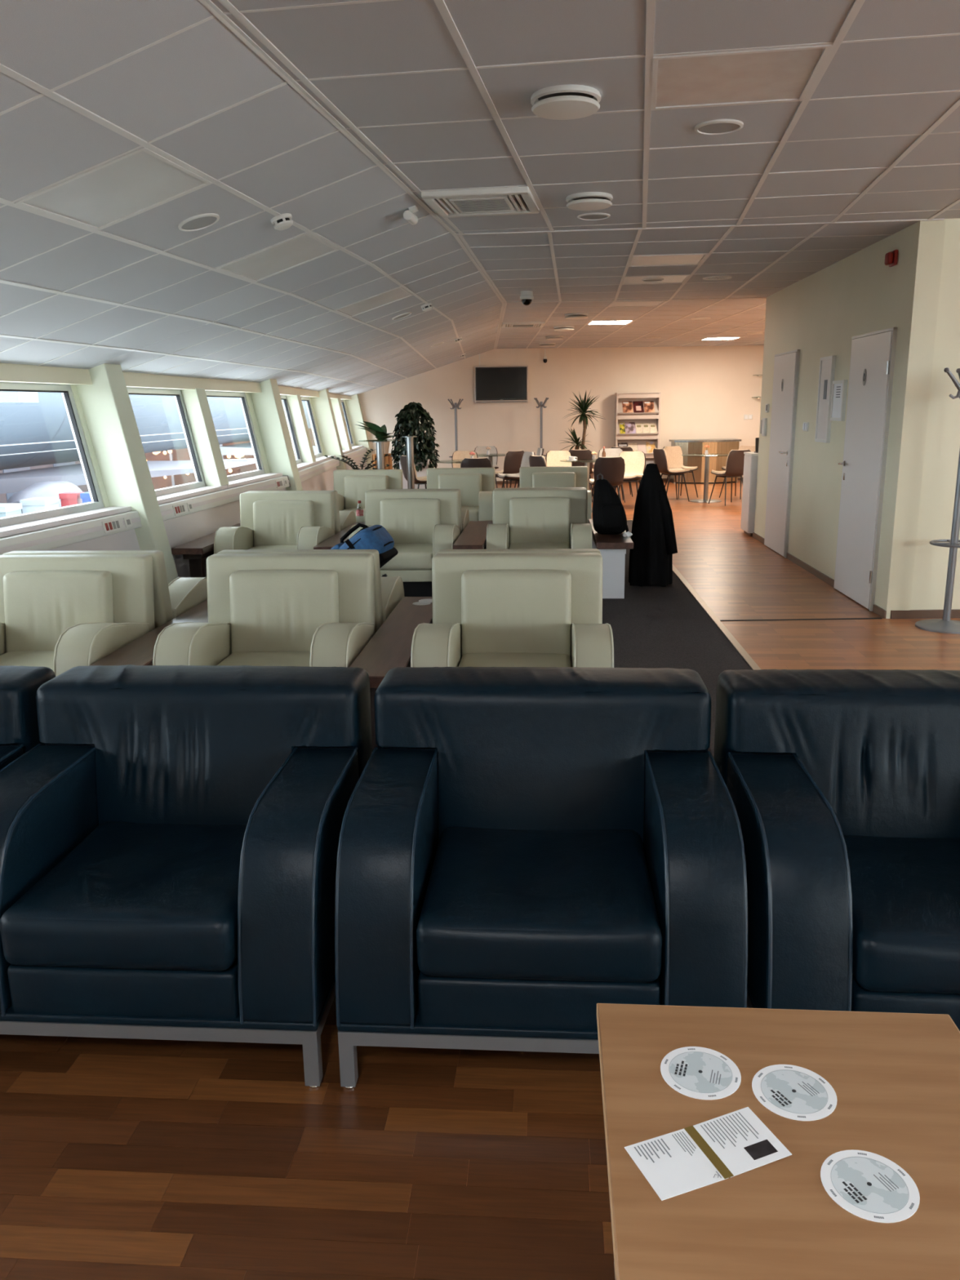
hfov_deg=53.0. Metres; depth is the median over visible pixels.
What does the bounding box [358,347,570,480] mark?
wall
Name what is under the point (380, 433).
plant
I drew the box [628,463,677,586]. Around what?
coat
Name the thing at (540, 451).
cafe chair
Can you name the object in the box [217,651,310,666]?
seat cushion
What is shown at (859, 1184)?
print
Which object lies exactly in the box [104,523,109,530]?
socket
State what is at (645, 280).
grille
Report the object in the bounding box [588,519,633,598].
side table
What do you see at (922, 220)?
trim
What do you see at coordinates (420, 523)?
armchair
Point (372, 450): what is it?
plant
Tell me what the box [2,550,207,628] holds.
armchair
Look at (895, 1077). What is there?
coffee table
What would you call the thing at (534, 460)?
cafe chair
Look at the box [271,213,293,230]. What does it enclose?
smoke detector
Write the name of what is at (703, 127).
grille
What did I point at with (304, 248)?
ceiling light
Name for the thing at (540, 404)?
coat stand
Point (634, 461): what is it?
cafe chair
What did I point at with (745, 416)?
wall outlet
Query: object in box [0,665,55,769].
leather armchair
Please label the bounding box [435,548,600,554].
armchair
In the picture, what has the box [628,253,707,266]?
recessed light
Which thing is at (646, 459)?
shelf
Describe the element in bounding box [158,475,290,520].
cable trunking
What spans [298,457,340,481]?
cable trunking
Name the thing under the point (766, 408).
thermostat
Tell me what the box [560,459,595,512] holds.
cafe table
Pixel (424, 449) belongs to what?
potted ficus
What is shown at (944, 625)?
coat stand
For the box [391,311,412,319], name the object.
ceiling speaker
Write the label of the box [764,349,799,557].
door
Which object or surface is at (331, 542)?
side table
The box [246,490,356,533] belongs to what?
armchair
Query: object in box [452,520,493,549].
side table
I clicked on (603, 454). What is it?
sauce bottle
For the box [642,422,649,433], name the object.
magazine
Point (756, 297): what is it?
trim
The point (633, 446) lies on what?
magazine
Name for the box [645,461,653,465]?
magazine
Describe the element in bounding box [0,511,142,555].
cable trunking
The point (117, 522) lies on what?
socket
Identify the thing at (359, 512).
water bottle
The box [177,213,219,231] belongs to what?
ceiling speaker
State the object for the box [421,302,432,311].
smoke detector
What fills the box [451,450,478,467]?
cafe chair
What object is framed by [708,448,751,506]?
cafe chair
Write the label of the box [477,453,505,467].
cafe table
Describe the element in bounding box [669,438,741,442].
countertop
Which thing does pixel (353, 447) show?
window
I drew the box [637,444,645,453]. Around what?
magazine
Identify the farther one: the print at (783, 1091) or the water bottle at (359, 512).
the water bottle at (359, 512)
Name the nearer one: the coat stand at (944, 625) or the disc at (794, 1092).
the disc at (794, 1092)
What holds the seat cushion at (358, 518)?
on the armchair at (351, 486)
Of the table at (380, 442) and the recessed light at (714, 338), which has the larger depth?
the recessed light at (714, 338)
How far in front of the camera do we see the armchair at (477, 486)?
11.24 m
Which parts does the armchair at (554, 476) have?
backrest, armrest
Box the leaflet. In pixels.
[624,1106,791,1200]
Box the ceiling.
[0,0,959,395]
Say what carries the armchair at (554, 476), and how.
on the carpet at (654, 626)
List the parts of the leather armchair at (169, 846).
armrest, panel, frame, rail, backrest, armrest, leg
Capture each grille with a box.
[181,216,217,230]
[394,313,410,319]
[579,214,607,219]
[644,279,661,281]
[697,122,740,133]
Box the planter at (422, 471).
[399,458,430,488]
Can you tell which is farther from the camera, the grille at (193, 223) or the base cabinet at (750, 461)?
the base cabinet at (750, 461)
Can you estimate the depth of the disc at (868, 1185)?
1.24 m
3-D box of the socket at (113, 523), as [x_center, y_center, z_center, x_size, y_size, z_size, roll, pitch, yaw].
[-2.588,-0.812,6.811,0.012,0.052,0.034,1,14,9]
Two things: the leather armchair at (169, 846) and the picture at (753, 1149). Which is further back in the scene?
the leather armchair at (169, 846)
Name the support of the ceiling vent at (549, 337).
in the ceiling
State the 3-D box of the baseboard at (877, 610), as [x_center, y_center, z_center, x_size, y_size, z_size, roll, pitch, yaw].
[3.004,-0.695,8.940,0.014,0.055,4.420,0,14,4]
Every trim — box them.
[453,217,944,235]
[506,297,766,302]
[626,520,760,670]
[720,617,882,621]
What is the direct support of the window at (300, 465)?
in the wall at (100, 394)
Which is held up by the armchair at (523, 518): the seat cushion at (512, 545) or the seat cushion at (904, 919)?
the seat cushion at (512, 545)
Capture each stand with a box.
[371,453,392,469]
[448,399,463,457]
[533,397,548,456]
[915,367,959,633]
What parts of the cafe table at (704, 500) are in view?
glass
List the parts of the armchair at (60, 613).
armrest, backrest, armrest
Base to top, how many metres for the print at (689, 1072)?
0.001 m
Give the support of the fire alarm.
attached to the wall at (819, 315)
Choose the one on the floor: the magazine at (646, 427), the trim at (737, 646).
the trim at (737, 646)
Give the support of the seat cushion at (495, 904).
on the leather armchair at (522, 851)
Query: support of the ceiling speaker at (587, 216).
attached to the ceiling
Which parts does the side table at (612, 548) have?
panel, panel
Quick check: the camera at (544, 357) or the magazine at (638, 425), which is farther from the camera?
the magazine at (638, 425)
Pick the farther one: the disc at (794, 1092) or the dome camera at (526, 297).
the dome camera at (526, 297)
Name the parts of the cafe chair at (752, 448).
leg, leg, leg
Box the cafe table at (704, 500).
[683,453,728,502]
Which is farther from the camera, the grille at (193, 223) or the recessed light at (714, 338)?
the recessed light at (714, 338)
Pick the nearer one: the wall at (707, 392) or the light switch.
the light switch
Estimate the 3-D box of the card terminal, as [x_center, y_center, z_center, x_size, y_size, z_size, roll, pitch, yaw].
[3.209,-2.245,11.093,0.070,0.169,0.080,-1,14,0]
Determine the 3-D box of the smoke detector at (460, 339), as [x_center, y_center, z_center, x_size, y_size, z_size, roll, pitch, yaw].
[-0.302,-4.195,13.444,0.113,0.080,0.110,1,14,7]
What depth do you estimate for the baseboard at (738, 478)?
19.44 m
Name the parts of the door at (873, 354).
handle, sign plate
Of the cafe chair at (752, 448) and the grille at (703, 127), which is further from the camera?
the cafe chair at (752, 448)
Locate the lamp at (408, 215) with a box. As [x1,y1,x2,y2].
[403,205,418,225]
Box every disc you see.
[660,1046,741,1099]
[751,1064,837,1120]
[820,1149,919,1222]
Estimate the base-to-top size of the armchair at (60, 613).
0.800 m
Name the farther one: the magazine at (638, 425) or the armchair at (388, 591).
the magazine at (638, 425)
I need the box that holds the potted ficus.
[391,401,439,488]
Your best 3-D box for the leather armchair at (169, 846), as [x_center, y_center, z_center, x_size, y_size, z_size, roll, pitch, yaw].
[-0.775,0.530,2.479,0.886,0.788,0.824,0,14,4]
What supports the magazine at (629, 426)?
in the magazine rack
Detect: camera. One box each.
[520,290,533,305]
[543,347,546,363]
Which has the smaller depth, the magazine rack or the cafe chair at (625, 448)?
the cafe chair at (625, 448)
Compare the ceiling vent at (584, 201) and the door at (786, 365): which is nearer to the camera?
the ceiling vent at (584, 201)
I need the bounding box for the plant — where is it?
[324,448,394,469]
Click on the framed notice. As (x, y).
(839, 388)
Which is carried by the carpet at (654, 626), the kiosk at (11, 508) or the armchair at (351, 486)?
the armchair at (351, 486)
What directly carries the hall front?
on the road
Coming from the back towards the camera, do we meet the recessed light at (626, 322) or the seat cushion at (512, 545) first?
the recessed light at (626, 322)
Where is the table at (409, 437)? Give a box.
[389,434,429,488]
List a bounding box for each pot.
[373,441,390,453]
[589,464,594,488]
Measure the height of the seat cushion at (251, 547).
0.168 m
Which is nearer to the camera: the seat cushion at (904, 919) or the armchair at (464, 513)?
the seat cushion at (904, 919)
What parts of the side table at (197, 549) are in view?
leg panel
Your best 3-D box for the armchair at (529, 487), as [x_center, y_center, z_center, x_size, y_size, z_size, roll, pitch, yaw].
[0.554,-1.018,8.820,0.838,0.800,0.818,0,14,4]
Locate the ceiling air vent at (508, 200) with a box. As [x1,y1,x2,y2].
[421,186,539,217]
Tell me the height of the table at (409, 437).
1.141 m
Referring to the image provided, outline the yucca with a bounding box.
[560,390,605,488]
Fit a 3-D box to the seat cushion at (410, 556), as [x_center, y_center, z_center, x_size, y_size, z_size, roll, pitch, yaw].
[-0.610,-0.696,7.977,0.510,0.168,0.616,0,14,4]
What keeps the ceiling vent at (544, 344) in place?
in the ceiling
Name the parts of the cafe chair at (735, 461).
leg, leg, under frame, leg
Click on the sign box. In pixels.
(6, 397)
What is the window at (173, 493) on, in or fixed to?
in the wall at (100, 394)
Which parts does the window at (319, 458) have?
frame, sill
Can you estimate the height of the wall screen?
0.950 m
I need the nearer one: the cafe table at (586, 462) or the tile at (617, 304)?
the tile at (617, 304)
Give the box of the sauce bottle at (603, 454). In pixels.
[601,446,605,457]
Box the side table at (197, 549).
[171,523,239,577]
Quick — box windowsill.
[342,449,351,453]
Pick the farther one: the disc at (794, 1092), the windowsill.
the windowsill
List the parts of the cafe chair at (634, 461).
under frame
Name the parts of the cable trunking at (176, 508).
socket plate, data plate, socket plate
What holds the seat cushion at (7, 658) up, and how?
on the armchair at (60, 613)
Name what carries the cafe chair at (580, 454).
on the floor
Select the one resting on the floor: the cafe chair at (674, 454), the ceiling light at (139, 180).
the cafe chair at (674, 454)
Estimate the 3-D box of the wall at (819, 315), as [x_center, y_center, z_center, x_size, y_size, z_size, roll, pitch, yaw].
[3.073,-1.995,8.622,0.160,2.770,4.420,0,14,4]
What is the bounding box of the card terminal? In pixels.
[754,437,759,453]
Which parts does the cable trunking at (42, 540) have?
socket plate, data plate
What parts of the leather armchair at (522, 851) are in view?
leg, armrest, rail, frame, panel, backrest, armrest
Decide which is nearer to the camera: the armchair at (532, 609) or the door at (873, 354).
the armchair at (532, 609)
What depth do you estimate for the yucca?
17.73 m
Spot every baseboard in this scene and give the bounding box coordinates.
[496,477,740,484]
[752,532,886,618]
[890,608,959,618]
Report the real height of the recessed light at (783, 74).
0.026 m
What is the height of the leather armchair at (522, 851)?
0.784 m
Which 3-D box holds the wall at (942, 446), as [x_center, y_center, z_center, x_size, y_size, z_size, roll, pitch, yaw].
[4.799,-1.524,6.561,3.860,2.770,0.160,-1,14,0]
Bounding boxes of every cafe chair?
[400,454,426,488]
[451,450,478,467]
[461,457,491,467]
[474,445,498,488]
[495,450,524,488]
[497,451,535,488]
[514,447,543,488]
[528,454,547,466]
[545,450,572,466]
[568,448,593,502]
[588,456,625,501]
[597,448,625,502]
[611,446,632,497]
[615,451,645,496]
[653,448,690,501]
[662,445,697,498]
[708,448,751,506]
[719,445,755,499]
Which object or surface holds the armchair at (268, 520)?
on the carpet at (654, 626)
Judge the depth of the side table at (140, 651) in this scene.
4.35 m
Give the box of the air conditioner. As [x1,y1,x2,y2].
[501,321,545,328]
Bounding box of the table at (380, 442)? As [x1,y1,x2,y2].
[359,439,398,469]
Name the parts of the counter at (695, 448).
panel, panel, panel, kick plate, panel, panel, panel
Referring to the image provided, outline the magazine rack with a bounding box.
[613,391,661,463]
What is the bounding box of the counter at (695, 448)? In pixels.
[669,438,741,484]
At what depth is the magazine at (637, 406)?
18.93 m
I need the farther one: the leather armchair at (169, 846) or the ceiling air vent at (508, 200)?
the ceiling air vent at (508, 200)
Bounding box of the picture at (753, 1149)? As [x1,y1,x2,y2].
[743,1139,777,1159]
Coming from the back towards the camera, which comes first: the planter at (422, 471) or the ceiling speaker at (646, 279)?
the planter at (422, 471)
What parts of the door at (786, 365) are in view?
sign plate, handle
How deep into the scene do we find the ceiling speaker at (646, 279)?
8.87 m
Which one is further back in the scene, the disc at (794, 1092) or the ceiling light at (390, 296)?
the ceiling light at (390, 296)
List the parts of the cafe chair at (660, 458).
leg, under frame, leg, leg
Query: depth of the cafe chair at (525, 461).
14.75 m
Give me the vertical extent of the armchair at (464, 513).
0.800 m
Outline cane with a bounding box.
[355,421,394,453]
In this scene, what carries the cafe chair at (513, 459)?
on the floor
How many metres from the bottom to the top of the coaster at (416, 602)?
0.003 m
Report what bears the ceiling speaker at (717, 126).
attached to the ceiling
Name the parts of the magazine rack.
post, rail, post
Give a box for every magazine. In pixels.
[617,442,627,447]
[619,422,625,433]
[622,401,633,413]
[624,422,635,433]
[628,443,637,451]
[632,400,644,412]
[635,422,643,433]
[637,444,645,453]
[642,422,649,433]
[643,400,654,412]
[645,441,654,453]
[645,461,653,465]
[648,422,657,433]
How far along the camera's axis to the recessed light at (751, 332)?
15.63 m
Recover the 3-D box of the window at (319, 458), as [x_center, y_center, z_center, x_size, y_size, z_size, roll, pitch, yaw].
[-2.447,-3.067,13.964,0.416,0.910,1.852,-1,14,0]
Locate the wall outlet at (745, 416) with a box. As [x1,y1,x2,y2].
[743,414,752,419]
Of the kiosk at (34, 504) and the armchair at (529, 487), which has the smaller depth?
the armchair at (529, 487)
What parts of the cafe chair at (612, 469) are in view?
leg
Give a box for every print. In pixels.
[669,1052,731,1093]
[761,1070,826,1113]
[831,1157,908,1213]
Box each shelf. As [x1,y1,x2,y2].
[617,399,658,413]
[617,419,657,433]
[617,440,657,453]
[645,457,654,463]
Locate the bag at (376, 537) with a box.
[330,523,398,577]
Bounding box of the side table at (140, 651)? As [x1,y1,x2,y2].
[88,600,208,666]
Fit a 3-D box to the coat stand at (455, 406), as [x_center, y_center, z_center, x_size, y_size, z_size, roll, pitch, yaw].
[-0.464,-3.875,18.917,0.380,1.676,0.380,-6,15,-22]
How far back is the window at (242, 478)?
10.44 m
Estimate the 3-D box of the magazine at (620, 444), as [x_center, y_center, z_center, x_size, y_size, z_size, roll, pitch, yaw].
[2.842,-3.804,19.116,0.190,0.219,0.180,-1,14,0]
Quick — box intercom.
[760,417,767,435]
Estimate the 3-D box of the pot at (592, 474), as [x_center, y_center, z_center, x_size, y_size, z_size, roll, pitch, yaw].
[1.928,-3.051,17.991,0.450,0.440,0.450,-1,13,0]
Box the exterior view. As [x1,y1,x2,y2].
[0,391,317,513]
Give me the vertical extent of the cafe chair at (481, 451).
0.837 m
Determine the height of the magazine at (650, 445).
0.226 m
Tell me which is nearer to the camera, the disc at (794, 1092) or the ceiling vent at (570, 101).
the disc at (794, 1092)
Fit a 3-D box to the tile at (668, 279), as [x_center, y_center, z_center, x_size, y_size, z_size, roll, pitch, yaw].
[1.618,-3.339,8.898,0.576,0.026,0.586,1,14,6]
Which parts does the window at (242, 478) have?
sill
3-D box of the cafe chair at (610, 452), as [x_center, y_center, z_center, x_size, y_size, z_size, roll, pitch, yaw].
[2.105,-2.642,15.437,0.444,0.837,0.527,0,14,5]
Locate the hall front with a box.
[0,461,88,503]
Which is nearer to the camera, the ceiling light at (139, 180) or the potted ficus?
the ceiling light at (139, 180)
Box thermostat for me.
[764,404,768,412]
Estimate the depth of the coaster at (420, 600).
5.28 m
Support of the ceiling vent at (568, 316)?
in the ceiling
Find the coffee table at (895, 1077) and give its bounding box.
[596,1003,959,1279]
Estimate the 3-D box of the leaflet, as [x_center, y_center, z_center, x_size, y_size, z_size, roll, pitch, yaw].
[0.307,0.689,1.298,0.200,0.004,0.097,-6,14,-20]
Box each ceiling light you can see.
[13,146,211,231]
[216,232,338,282]
[334,286,413,317]
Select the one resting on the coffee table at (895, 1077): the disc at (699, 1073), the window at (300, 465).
the disc at (699, 1073)
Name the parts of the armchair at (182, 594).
armrest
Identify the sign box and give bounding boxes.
[0,391,38,403]
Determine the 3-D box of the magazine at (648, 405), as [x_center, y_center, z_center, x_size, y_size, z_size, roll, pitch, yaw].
[3.326,-4.583,18.933,0.200,0.226,0.186,-1,14,0]
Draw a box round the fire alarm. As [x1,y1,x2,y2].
[884,249,897,266]
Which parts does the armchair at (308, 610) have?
armrest, backrest, armrest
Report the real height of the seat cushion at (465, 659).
0.168 m
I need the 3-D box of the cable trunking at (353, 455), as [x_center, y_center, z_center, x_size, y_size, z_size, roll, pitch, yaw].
[-2.247,-3.300,17.153,0.093,0.130,3.858,-1,14,0]
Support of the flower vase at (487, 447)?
on the cafe table at (490, 457)
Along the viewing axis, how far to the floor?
2.00 m
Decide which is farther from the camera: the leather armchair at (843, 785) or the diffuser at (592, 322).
the diffuser at (592, 322)
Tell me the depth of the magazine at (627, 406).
18.93 m
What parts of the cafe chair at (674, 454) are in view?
leg, leg, leg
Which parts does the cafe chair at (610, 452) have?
leg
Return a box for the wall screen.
[474,353,528,403]
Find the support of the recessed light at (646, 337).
in the ceiling
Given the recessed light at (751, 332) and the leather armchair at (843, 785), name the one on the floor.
the leather armchair at (843, 785)
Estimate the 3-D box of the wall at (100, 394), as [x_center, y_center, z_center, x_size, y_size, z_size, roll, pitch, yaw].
[-3.098,-1.090,7.221,1.566,1.892,25.156,0,14,5]
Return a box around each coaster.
[412,601,431,604]
[418,599,431,602]
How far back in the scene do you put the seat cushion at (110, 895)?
2.15 m
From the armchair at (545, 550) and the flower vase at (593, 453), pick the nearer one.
the armchair at (545, 550)
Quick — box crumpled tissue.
[622,531,632,537]
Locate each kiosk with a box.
[0,502,22,517]
[19,497,59,513]
[58,491,84,506]
[80,491,91,503]
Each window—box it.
[0,382,131,537]
[126,386,227,504]
[205,391,283,488]
[280,395,315,470]
[300,396,335,463]
[340,399,363,450]
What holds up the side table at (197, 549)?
on the carpet at (654, 626)
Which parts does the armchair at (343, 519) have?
armrest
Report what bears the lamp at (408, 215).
attached to the ceiling
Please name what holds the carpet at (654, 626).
on the floor
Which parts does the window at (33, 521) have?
sill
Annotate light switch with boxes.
[802,422,808,431]
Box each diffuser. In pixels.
[589,320,631,324]
[704,337,738,339]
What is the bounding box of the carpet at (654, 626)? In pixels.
[602,520,752,756]
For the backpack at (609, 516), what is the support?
on the side table at (612, 548)
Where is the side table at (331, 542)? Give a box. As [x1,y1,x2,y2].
[313,522,365,549]
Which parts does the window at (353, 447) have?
frame, sill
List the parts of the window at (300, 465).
frame, sill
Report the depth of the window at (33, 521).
6.71 m
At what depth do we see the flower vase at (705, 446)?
15.10 m
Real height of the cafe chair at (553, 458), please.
0.837 m
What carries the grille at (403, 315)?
attached to the ceiling speaker at (403, 315)
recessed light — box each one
[586,320,633,324]
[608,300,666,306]
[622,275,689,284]
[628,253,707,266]
[645,337,661,338]
[650,44,832,110]
[690,317,711,319]
[700,337,740,340]
[702,275,732,279]
[746,332,763,333]
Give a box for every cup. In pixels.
[567,456,577,461]
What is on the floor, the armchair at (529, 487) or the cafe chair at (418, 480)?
the cafe chair at (418, 480)
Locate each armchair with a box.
[0,554,155,676]
[0,664,372,1088]
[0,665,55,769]
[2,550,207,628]
[152,553,374,666]
[213,491,334,554]
[217,549,404,633]
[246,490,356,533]
[333,469,403,522]
[334,666,747,1088]
[348,489,459,596]
[368,488,469,535]
[410,552,613,667]
[426,467,495,521]
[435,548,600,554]
[486,488,592,549]
[493,487,586,489]
[519,466,591,523]
[713,669,959,1031]
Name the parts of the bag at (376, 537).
handle, frame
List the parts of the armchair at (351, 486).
armrest, backrest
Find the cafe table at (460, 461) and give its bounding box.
[434,460,462,467]
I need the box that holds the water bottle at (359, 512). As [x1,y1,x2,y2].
[355,500,364,520]
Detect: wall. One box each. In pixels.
[0,363,372,584]
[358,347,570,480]
[569,345,764,479]
[754,218,946,618]
[910,217,959,609]
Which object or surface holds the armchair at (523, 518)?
on the carpet at (654, 626)
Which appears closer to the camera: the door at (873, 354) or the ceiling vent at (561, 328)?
the door at (873, 354)
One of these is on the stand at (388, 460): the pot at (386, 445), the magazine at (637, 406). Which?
the pot at (386, 445)
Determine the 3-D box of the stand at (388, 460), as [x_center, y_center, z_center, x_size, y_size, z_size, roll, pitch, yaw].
[-1.577,-2.616,15.616,0.323,0.800,0.325,-1,14,0]
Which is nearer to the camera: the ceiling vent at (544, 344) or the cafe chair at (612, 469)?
the cafe chair at (612, 469)
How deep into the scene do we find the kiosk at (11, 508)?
20.12 m
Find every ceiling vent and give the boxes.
[530,84,600,119]
[538,342,555,346]
[545,335,564,340]
[553,325,574,331]
[564,313,588,319]
[565,191,613,210]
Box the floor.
[0,480,959,1279]
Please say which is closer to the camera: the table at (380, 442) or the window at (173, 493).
the window at (173, 493)
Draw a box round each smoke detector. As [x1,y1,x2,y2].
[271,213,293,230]
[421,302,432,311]
[454,337,462,342]
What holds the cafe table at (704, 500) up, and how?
on the floor
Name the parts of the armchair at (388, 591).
armrest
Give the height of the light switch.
0.080 m
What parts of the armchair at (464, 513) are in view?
armrest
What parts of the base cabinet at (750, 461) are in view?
door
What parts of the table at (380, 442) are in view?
glass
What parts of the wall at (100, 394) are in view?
post, panel, post, post, panel, post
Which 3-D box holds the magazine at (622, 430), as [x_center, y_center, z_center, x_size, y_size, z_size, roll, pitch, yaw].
[2.812,-4.183,19.025,0.100,0.219,0.180,-1,14,0]
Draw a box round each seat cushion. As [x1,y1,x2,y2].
[0,650,54,670]
[0,821,247,970]
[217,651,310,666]
[248,545,297,549]
[342,507,365,522]
[379,543,432,569]
[416,826,662,982]
[458,652,571,666]
[461,506,478,521]
[508,542,570,549]
[843,835,959,994]
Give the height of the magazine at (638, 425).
0.211 m
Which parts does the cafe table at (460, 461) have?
glass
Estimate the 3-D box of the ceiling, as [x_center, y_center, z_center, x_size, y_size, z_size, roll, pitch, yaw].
[1.062,-2.385,6.856,12.929,1.029,25.120,-1,14,0]
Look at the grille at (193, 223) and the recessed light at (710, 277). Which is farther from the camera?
the recessed light at (710, 277)
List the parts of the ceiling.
rail, rail, rail, rail, rail, rail, rail, rail, rail, rail, rail, rail, rail, rail, rail, rail, rail, rail, rail, rail, rail, rail, rail, rail, rail, rail, rail, rail, rail, rail, rail, rail, rail, rail, rail, rail, rail, rail, rail, rail, rail, rail, rail, rail, rail, rail, rail, rail, rail, rail, rail, rail, rail, rail, rail, rail, rail, rail, rail, rail, rail, rail, rail, rail, rail, rail, rail, rail, rail, rail, rail, rail, rail, rail, rail, rail, rail, rail, rail, rail, rail, rail, rail, rail, rail, rail, rail, rail, rail, rail, rail, rail, rail, rail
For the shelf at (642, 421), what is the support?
attached to the magazine rack
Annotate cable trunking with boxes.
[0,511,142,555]
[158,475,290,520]
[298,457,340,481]
[343,446,367,462]
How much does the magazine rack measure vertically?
1.750 m
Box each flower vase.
[485,446,490,454]
[591,451,596,459]
[704,444,709,454]
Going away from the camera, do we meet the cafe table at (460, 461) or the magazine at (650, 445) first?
the cafe table at (460, 461)
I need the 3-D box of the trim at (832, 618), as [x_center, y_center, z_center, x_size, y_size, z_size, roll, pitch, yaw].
[2.248,-0.145,6.804,1.180,0.004,0.025,-1,14,0]
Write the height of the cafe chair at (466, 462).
0.837 m
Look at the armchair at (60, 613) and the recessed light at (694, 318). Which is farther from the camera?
the recessed light at (694, 318)
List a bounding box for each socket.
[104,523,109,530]
[108,522,112,529]
[111,521,116,528]
[115,520,119,528]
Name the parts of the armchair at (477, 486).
backrest, armrest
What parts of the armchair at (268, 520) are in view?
armrest, backrest, armrest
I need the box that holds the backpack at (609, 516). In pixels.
[592,473,628,534]
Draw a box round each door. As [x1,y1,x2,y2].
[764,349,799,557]
[833,327,897,611]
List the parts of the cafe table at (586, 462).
glass, plate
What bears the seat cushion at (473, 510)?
on the armchair at (477, 486)
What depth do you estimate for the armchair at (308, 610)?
4.53 m
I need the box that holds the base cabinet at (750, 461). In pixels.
[740,452,758,536]
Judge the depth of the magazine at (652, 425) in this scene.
19.02 m
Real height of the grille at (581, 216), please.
0.010 m
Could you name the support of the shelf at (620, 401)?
attached to the magazine rack
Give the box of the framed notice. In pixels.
[830,379,848,421]
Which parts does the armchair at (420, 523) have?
armrest, rail, backrest, armrest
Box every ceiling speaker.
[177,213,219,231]
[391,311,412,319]
[577,213,610,220]
[641,278,663,281]
[694,119,743,134]
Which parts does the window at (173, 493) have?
sill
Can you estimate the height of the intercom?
0.190 m
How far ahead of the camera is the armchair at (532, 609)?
4.44 m
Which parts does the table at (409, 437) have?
glass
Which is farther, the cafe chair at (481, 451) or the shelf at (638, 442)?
the shelf at (638, 442)
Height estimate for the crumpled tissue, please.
0.043 m
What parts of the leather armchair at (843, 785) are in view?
frame, rail, armrest, backrest, panel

